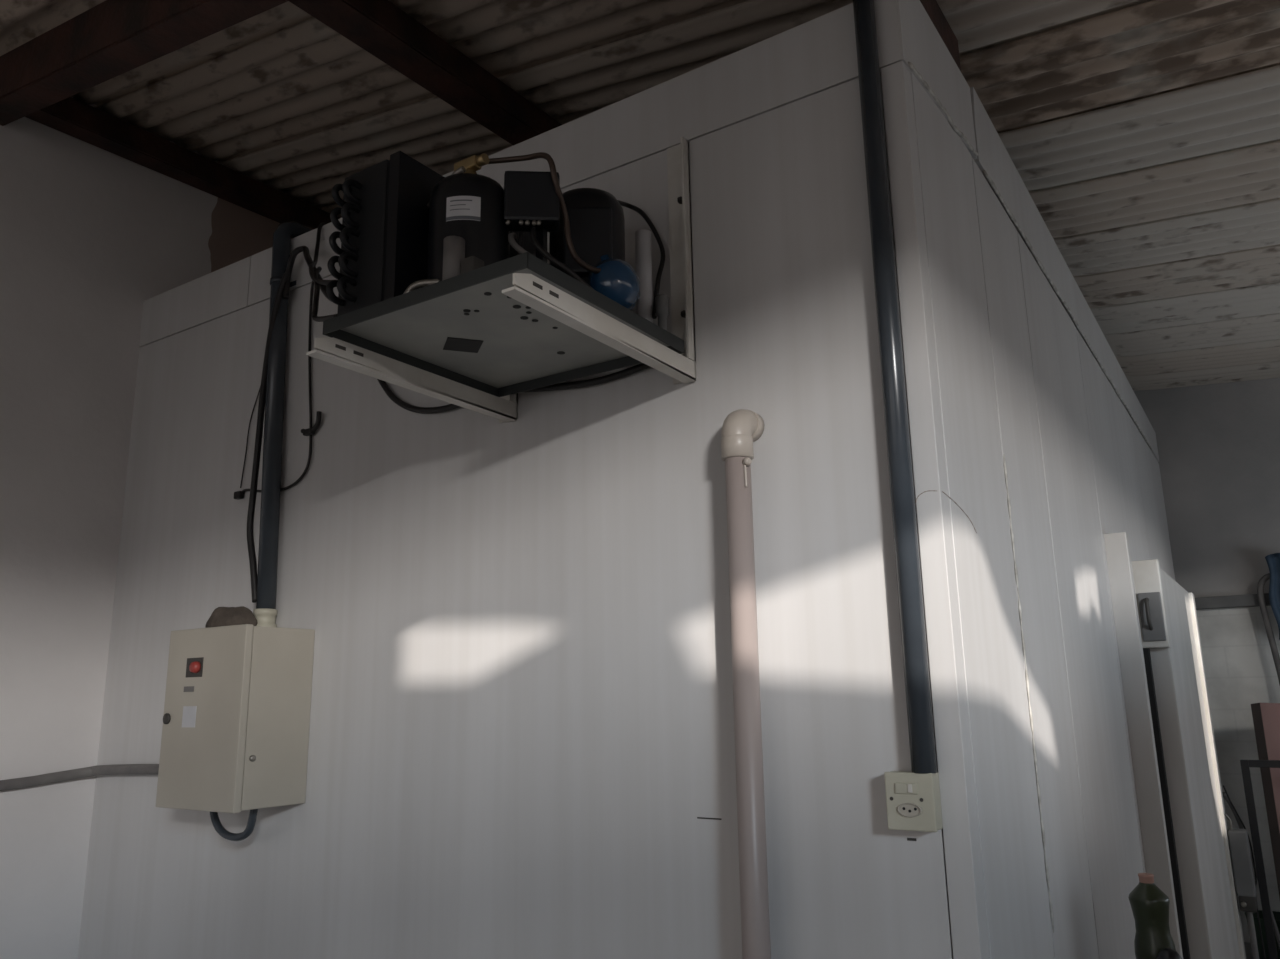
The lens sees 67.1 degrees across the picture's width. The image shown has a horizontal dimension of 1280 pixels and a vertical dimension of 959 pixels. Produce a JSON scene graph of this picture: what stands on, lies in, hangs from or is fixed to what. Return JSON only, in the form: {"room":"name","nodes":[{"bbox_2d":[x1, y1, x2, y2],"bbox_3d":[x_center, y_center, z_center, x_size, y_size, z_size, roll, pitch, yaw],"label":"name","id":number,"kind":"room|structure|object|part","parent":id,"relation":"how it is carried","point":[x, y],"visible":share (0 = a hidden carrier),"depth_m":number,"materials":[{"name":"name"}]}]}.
{"room":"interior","nodes":[
{"label":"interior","id":0,"kind":"room"},
{"bbox_2d":[0,96,321,958],"bbox_3d":[-2.046,0.351,3.673,0.200,4.099,11.000,-9,-15,32],"label":"wall","id":1,"kind":"structure","parent":0,"point":[89,234],"depth_m":3.50,"materials":[{"name":"paint"}]},
{"bbox_2d":[0,764,158,790],"bbox_3d":[-2.228,0.832,2.337,0.784,0.147,2.189,-9,-15,32],"label":"conduit","id":2,"kind":"object","parent":1,"relation":"attached to","point":[119,769],"visible":0.8,"depth_m":3.28,"materials":[{"name":"grey plastic"}]},
{"bbox_2d":[25,97,339,228],"bbox_3d":[-0.603,-0.983,5.977,0.100,0.315,6.010,-9,-15,32],"label":"rafter","id":3,"kind":"object","parent":1,"relation":"attached to","point":[75,118],"visible":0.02,"depth_m":3.96,"materials":[{"name":"brown wood"}]},
{"bbox_2d":[0,0,1279,390],"bbox_3d":[0.034,-1.558,2.063,6.150,1.196,12.390,-9,-15,32],"label":"ceiling","id":4,"kind":"structure","parent":0,"point":[1143,135],"depth_m":3.38,"materials":[{"name":"wood"}]},
{"bbox_2d":[0,0,289,125],"bbox_3d":[-1.050,-1.365,2.596,3.080,0.625,0.110,-9,-15,32],"label":"rafter","id":5,"kind":"object","parent":4,"relation":"attached to","point":[110,39],"visible":1,"depth_m":2.95,"materials":[{"name":"brown wood"}]},
{"bbox_2d":[289,0,561,145],"bbox_3d":[0.706,-0.974,5.089,0.130,0.315,6.010,-9,-15,32],"label":"wooden purlin","id":6,"kind":"object","parent":4,"relation":"attached to","point":[380,28],"visible":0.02,"depth_m":3.00,"materials":[{"name":"brown wood"}]},
{"bbox_2d":[1134,378,1279,942],"bbox_3d":[3.413,0.926,6.721,5.880,4.119,0.200,-9,-15,32],"label":"wall","id":7,"kind":"structure","parent":0,"point":[1218,445],"depth_m":6.37,"materials":[{"name":"white paint"}]},
{"bbox_2d":[1195,593,1270,609],"bbox_3d":[4.494,0.691,5.867,2.700,0.075,0.080,-9,-15,32],"label":"concrete ledge","id":8,"kind":"object","parent":7,"relation":"attached to","point":[1248,600],"visible":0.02,"depth_m":6.25,"materials":[{"name":"grey concrete"}]},
{"bbox_2d":[1244,942,1252,958],"bbox_3d":[2.797,0.588,-4.684,17.400,0.200,19.800,-9,-15,32],"label":"floor","id":9,"kind":"structure","parent":0,"point":[1247,945],"depth_m":5.78,"materials":[{"name":"concrete"}]},
{"bbox_2d":[78,0,1245,958],"bbox_3d":[0.821,0.977,4.754,3.252,3.250,5.153,-9,-15,32],"label":"cold room","id":10,"kind":"structure","parent":9,"relation":"on","point":[521,745],"depth_m":2.45,"materials":[{"name":"white paint"}]},
{"bbox_2d":[156,624,314,812],"bbox_3d":[-1.207,0.704,2.869,0.379,0.512,0.260,-9,-15,32],"label":"control panel","id":11,"kind":"object","parent":10,"relation":"attached to","point":[235,738],"visible":1,"depth_m":2.77,"materials":[{"name":"beige metal"}]},
{"bbox_3d":[-1.325,0.616,2.833,0.050,0.016,0.002,-9,-15,32],"label":"name plate","id":12,"kind":"part","parent":11,"relation":"part of","materials":[{"name":"silver metal"}]},
{"bbox_2d":[186,657,203,676],"bbox_3d":[-1.309,0.552,2.836,0.080,0.056,0.004,-9,-15,32],"label":"switch plate","id":13,"kind":"object","parent":11,"relation":"attached to","point":[197,670],"depth_m":2.82,"materials":[{"name":"plastic"}]},
{"bbox_2d":[189,661,200,672],"bbox_3d":[-1.301,0.548,2.818,0.034,0.034,0.019,-9,-15,32],"label":"switch","id":14,"kind":"object","parent":11,"relation":"attached to","point":[195,666],"depth_m":2.81,"materials":[{"name":"red plastic"}]},
{"bbox_3d":[-1.262,0.687,2.791,0.377,0.512,0.024,-9,-15,32],"label":"door","id":15,"kind":"part","parent":11,"relation":"part of","materials":[{"name":"beige metal"}]},
{"bbox_2d":[205,606,257,627],"bbox_3d":[-1.274,0.436,3.010,0.201,0.080,0.117,-9,-15,32],"label":"nest","id":16,"kind":"object","parent":11,"relation":"on","point":[221,616],"visible":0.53,"depth_m":2.96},
{"bbox_2d":[210,809,257,840],"bbox_3d":[-1.184,0.991,2.806,0.219,0.115,0.022,-9,-15,32],"label":"cable loop","id":17,"kind":"object","parent":11,"relation":"attached to","point":[215,820],"visible":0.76,"depth_m":2.77,"materials":[{"name":"black rubber"}]},
{"bbox_2d":[240,385,260,487],"bbox_3d":[-1.299,-0.272,3.292,0.142,0.600,0.004,-9,-15,32],"label":"wire","id":18,"kind":"object","parent":10,"relation":"attached to","point":[260,385],"visible":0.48,"depth_m":3.29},
{"bbox_2d":[242,281,313,492],"bbox_3d":[-1.204,-0.323,3.236,0.359,0.749,0.011,-9,-15,32],"label":"wire","id":19,"kind":"object","parent":10,"relation":"attached to","point":[298,480],"visible":0.8,"depth_m":3.14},
{"bbox_2d":[234,491,243,499],"bbox_3d":[-1.352,0.053,3.251,0.034,0.026,0.020,-9,-15,32],"label":"connector","id":20,"kind":"object","parent":19,"relation":"attached to","point":[238,495],"visible":1,"depth_m":3.24,"materials":[{"name":"black plastic"}]},
{"bbox_2d":[301,411,321,435],"bbox_3d":[-1.055,-0.177,3.094,0.090,0.070,0.020,-9,-15,32],"label":"clip","id":21,"kind":"object","parent":19,"relation":"attached to","point":[310,431],"visible":1,"depth_m":3.08,"materials":[{"name":"black plastic"}]},
{"bbox_2d":[253,221,313,626],"bbox_3d":[-1.167,-0.208,3.239,0.127,1.433,0.221,-9,-15,32],"label":"conduit","id":22,"kind":"object","parent":10,"relation":"attached to","point":[265,612],"visible":0.78,"depth_m":3.14,"materials":[{"name":"black plastic"}]},
{"bbox_2d":[247,273,289,602],"bbox_3d":[-1.223,-0.152,3.151,0.112,1.106,0.027,-7,-14,26],"label":"cable","id":23,"kind":"object","parent":22,"relation":"attached to","point":[262,396],"visible":1,"depth_m":3.15,"materials":[{"name":"black rubber"}]},
{"bbox_2d":[306,338,517,422],"bbox_3d":[-0.544,-0.366,2.399,0.063,0.315,0.663,-9,-15,32],"label":"wall bracket","id":24,"kind":"object","parent":10,"relation":"attached to","point":[346,355],"visible":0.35,"depth_m":2.31,"materials":[{"name":"white metal"}]},
{"bbox_2d":[323,151,683,396],"bbox_3d":[-0.307,-0.503,2.220,0.581,0.395,0.599,-9,-15,32],"label":"condensing unit","id":25,"kind":"object","parent":24,"relation":"on","point":[426,260],"visible":0.97,"depth_m":2.11,"materials":[{"name":"black metal"}]},
{"bbox_2d":[283,246,336,304],"bbox_3d":[-0.909,-0.576,2.758,0.054,0.624,1.122,6,-14,-28],"label":"cable","id":26,"kind":"object","parent":25,"relation":"attached to","point":[304,249],"visible":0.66,"depth_m":3.24,"materials":[{"name":"black rubber"}]},
{"bbox_2d":[309,222,337,284],"bbox_3d":[-0.893,-0.658,2.720,0.074,0.681,1.080,4,-14,-21],"label":"cable","id":27,"kind":"object","parent":25,"relation":"attached to","point":[311,266],"visible":0.84,"depth_m":3.11,"materials":[{"name":"black rubber"}]},
{"bbox_2d":[312,266,336,321],"bbox_3d":[-0.796,-0.475,2.409,0.045,0.340,0.499,5,-14,-24],"label":"cable","id":28,"kind":"object","parent":25,"relation":"attached to","point":[317,271],"visible":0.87,"depth_m":2.38,"materials":[{"name":"black rubber"}]},
{"bbox_2d":[323,252,683,396],"bbox_3d":[-0.295,-0.323,2.192,0.581,0.031,0.571,-9,-15,32],"label":"tray","id":29,"kind":"object","parent":25,"relation":"attached to","point":[462,328],"depth_m":2.18,"materials":[{"name":"grey metal"}]},
{"bbox_2d":[377,363,649,413],"bbox_3d":[-0.388,-0.305,2.673,1.030,0.221,0.022,-9,-15,32],"label":"power cable","id":30,"kind":"object","parent":25,"relation":"attached to","point":[620,374],"visible":0.62,"depth_m":2.54,"materials":[{"name":"black rubber"}]},
{"bbox_3d":[-0.214,-0.455,2.097,0.020,0.184,0.015,-9,-15,32],"label":"post","id":31,"kind":"part","parent":25,"relation":"part of","materials":[{"name":"black metal"}]},
{"bbox_3d":[-0.118,-0.539,2.196,0.110,0.160,0.040,-1,-13,-1],"label":"plate","id":32,"kind":"part","parent":25,"relation":"part of","materials":[{"name":"black metal"}]},
{"bbox_2d":[618,200,664,318],"bbox_3d":[0.001,-0.550,2.395,0.116,0.368,0.127,-5,-13,18],"label":"cable","id":33,"kind":"object","parent":25,"relation":"attached to","point":[641,212],"visible":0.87,"depth_m":2.41,"materials":[{"name":"black rubber"}]},
{"bbox_3d":[-0.675,0.708,2.705,3.026,2.929,0.060,-9,-15,32],"label":"panel","id":34,"kind":"part","parent":10,"relation":"part of","materials":[{"name":"white metal"}]},
{"bbox_2d":[502,137,695,383],"bbox_3d":[-0.079,-0.601,2.133,0.063,0.640,0.663,-9,-15,32],"label":"wall bracket","id":35,"kind":"object","parent":10,"relation":"attached to","point":[530,290],"visible":1,"depth_m":2.26,"materials":[{"name":"white metal"}]},
{"bbox_3d":[-0.062,-0.314,2.059,0.032,0.048,0.660,-9,-15,32],"label":"arm","id":36,"kind":"part","parent":35,"relation":"part of","materials":[{"name":"white paint"}]},
{"bbox_2d":[721,409,770,958],"bbox_3d":[0.245,0.901,1.939,0.077,2.183,0.106,-9,-15,32],"label":"drain pipe","id":37,"kind":"object","parent":10,"relation":"attached to","point":[741,428],"visible":1,"depth_m":2.01,"materials":[{"name":"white plastic"}]},
{"bbox_2d":[853,0,936,773],"bbox_3d":[0.527,-0.329,2.043,0.047,1.822,0.047,-9,-15,32],"label":"conduit","id":38,"kind":"object","parent":10,"relation":"attached to","point":[908,571],"visible":1,"depth_m":1.99,"materials":[{"name":"grey plastic"}]},
{"bbox_2d":[884,771,942,831],"bbox_3d":[0.522,0.614,1.845,0.094,0.106,0.052,-9,-15,32],"label":"wall socket","id":39,"kind":"object","parent":10,"relation":"attached to","point":[913,801],"visible":0.99,"depth_m":1.83,"materials":[{"name":"beige plastic"}]},
{"bbox_2d":[895,783,917,793],"bbox_3d":[0.507,0.588,1.835,0.044,0.020,0.005,-9,-15,32],"label":"switch","id":40,"kind":"object","parent":39,"relation":"attached to","point":[900,788],"depth_m":1.83,"materials":[{"name":"beige plastic"}]},
{"bbox_3d":[0.609,0.498,1.879,0.052,2.930,0.062,-9,-15,32],"label":"corner post","id":41,"kind":"part","parent":10,"relation":"part of","materials":[{"name":"white metal"}]},
{"bbox_2d":[920,0,960,70],"bbox_3d":[0.556,-1.296,2.309,0.085,0.157,1.200,-9,-15,32],"label":"beam","id":42,"kind":"structure","parent":10,"relation":"on","point":[932,8],"depth_m":2.64,"materials":[{"name":"brown wood"}]},
{"bbox_3d":[0.769,0.523,2.130,0.060,2.985,0.524,-9,-15,32],"label":"panel","id":43,"kind":"part","parent":10,"relation":"part of","materials":[{"name":"white metal"}]},
{"bbox_3d":[1.065,0.616,2.566,0.060,2.985,0.530,-9,-15,32],"label":"panel","id":44,"kind":"part","parent":10,"relation":"part of","materials":[{"name":"white metal"}]},
{"bbox_3d":[1.498,0.752,3.205,0.060,2.985,1.022,-9,-15,32],"label":"panel","id":45,"kind":"part","parent":10,"relation":"part of","materials":[{"name":"white metal"}]},
{"bbox_3d":[2.221,0.979,4.273,0.060,2.985,1.582,-9,-15,32],"label":"panel","id":46,"kind":"part","parent":10,"relation":"part of","materials":[{"name":"white metal"}]},
{"bbox_3d":[1.892,1.258,3.563,0.080,2.140,0.065,-9,-15,32],"label":"door frame","id":47,"kind":"part","parent":10,"relation":"part of","materials":[{"name":"white metal"}]},
{"bbox_3d":[1.997,0.528,3.787,0.014,0.131,0.053,-9,-15,32],"label":"latch handle","id":48,"kind":"part","parent":10,"relation":"part of","materials":[{"name":"black metal"}]},
{"bbox_3d":[2.016,0.540,3.800,0.080,0.190,0.012,-9,-15,32],"label":"latch plate","id":49,"kind":"part","parent":10,"relation":"part of","materials":[{"name":"grey plastic"}]},
{"bbox_3d":[3.047,1.238,5.492,0.060,2.985,1.392,-9,-15,32],"label":"panel","id":50,"kind":"part","parent":10,"relation":"part of","materials":[{"name":"white metal"}]},
{"bbox_3d":[2.442,1.447,4.300,0.157,1.975,1.480,-9,-15,32],"label":"door","id":51,"kind":"part","parent":10,"relation":"part of","materials":[{"name":"white metal"}]},
{"bbox_2d":[1225,813,1258,958],"bbox_3d":[2.931,2.101,4.644,0.088,0.934,0.112,-9,-15,32],"label":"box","id":52,"kind":"object","parent":10,"relation":"hanging from","point":[1238,838],"visible":1,"depth_m":4.65,"materials":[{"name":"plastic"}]},
{"bbox_2d":[1223,785,1265,958],"bbox_3d":[3.010,2.052,4.751,0.161,1.052,0.054,9,-16,-37],"label":"cable","id":53,"kind":"object","parent":10,"relation":"attached to","point":[1223,785],"visible":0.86,"depth_m":4.82,"materials":[{"name":"black rubber"}]},
{"bbox_2d":[1222,792,1279,948],"bbox_3d":[3.124,2.094,4.858,0.403,1.019,0.030,7,-15,-31],"label":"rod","id":54,"kind":"object","parent":9,"relation":"on","point":[1240,825],"visible":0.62,"depth_m":4.87,"materials":[{"name":"black metal"}]},
{"bbox_2d":[1240,760,1279,958],"bbox_3d":[3.369,1.955,4.592,0.722,1.180,0.035,-9,-15,32],"label":"metal frame","id":55,"kind":"object","parent":9,"relation":"on","point":[1245,764],"visible":1,"depth_m":4.80,"materials":[{"name":"metal"}]},
{"bbox_3d":[3.359,1.396,4.717,0.652,0.035,0.035,-9,-15,32],"label":"rail","id":56,"kind":"part","parent":55,"relation":"part of","materials":[{"name":"metal"}]},
{"bbox_2d":[1245,910,1279,958],"bbox_3d":[3.486,2.554,5.283,0.260,0.310,0.260,-9,-15,32],"label":"metal frame","id":57,"kind":"object","parent":9,"relation":"on","point":[1276,914],"visible":0.36,"depth_m":5.25,"materials":[{"name":"black metal"}]},
{"bbox_2d":[1251,703,1279,897],"bbox_3d":[3.705,1.916,5.076,0.773,1.456,0.210,-1,-13,2],"label":"wooden board","id":58,"kind":"object","parent":9,"relation":"on","point":[1266,716],"visible":1,"depth_m":5.19,"materials":[{"name":"red wood"}]},
{"bbox_2d":[1257,573,1279,684],"bbox_3d":[4.010,1.686,5.873,0.164,2.243,0.056,-9,-15,32],"label":"pipe","id":59,"kind":"object","parent":9,"relation":"on","point":[1260,588],"visible":0.97,"depth_m":6.08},
{"bbox_2d":[1265,553,1279,639],"bbox_3d":[4.046,0.731,5.999,0.224,0.560,0.054,-9,-15,32],"label":"cloth","id":60,"kind":"object","parent":59,"relation":"hanging from","point":[1273,560],"visible":1,"depth_m":6.05,"materials":[{"name":"blue fabric"}]},
{"bbox_3d":[1.424,1.684,2.284,0.450,0.765,0.530,-9,-15,32],"label":"work table","id":61,"kind":"object","parent":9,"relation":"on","visible":0},
{"bbox_2d":[1128,873,1175,958],"bbox_3d":[1.308,1.171,2.454,0.096,0.315,0.096,-9,-15,32],"label":"plastic bottle","id":62,"kind":"object","parent":61,"relation":"on","point":[1149,904],"visible":0.98,"depth_m":2.44,"materials":[{"name":"green plastic"}]},
{"bbox_2d":[1157,948,1181,958],"bbox_3d":[1.303,1.231,2.358,0.064,0.156,0.064,-9,-15,32],"label":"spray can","id":63,"kind":"object","parent":61,"relation":"on","point":[1166,953],"visible":1,"depth_m":2.36,"materials":[{"name":"black plastic"}]}
]}

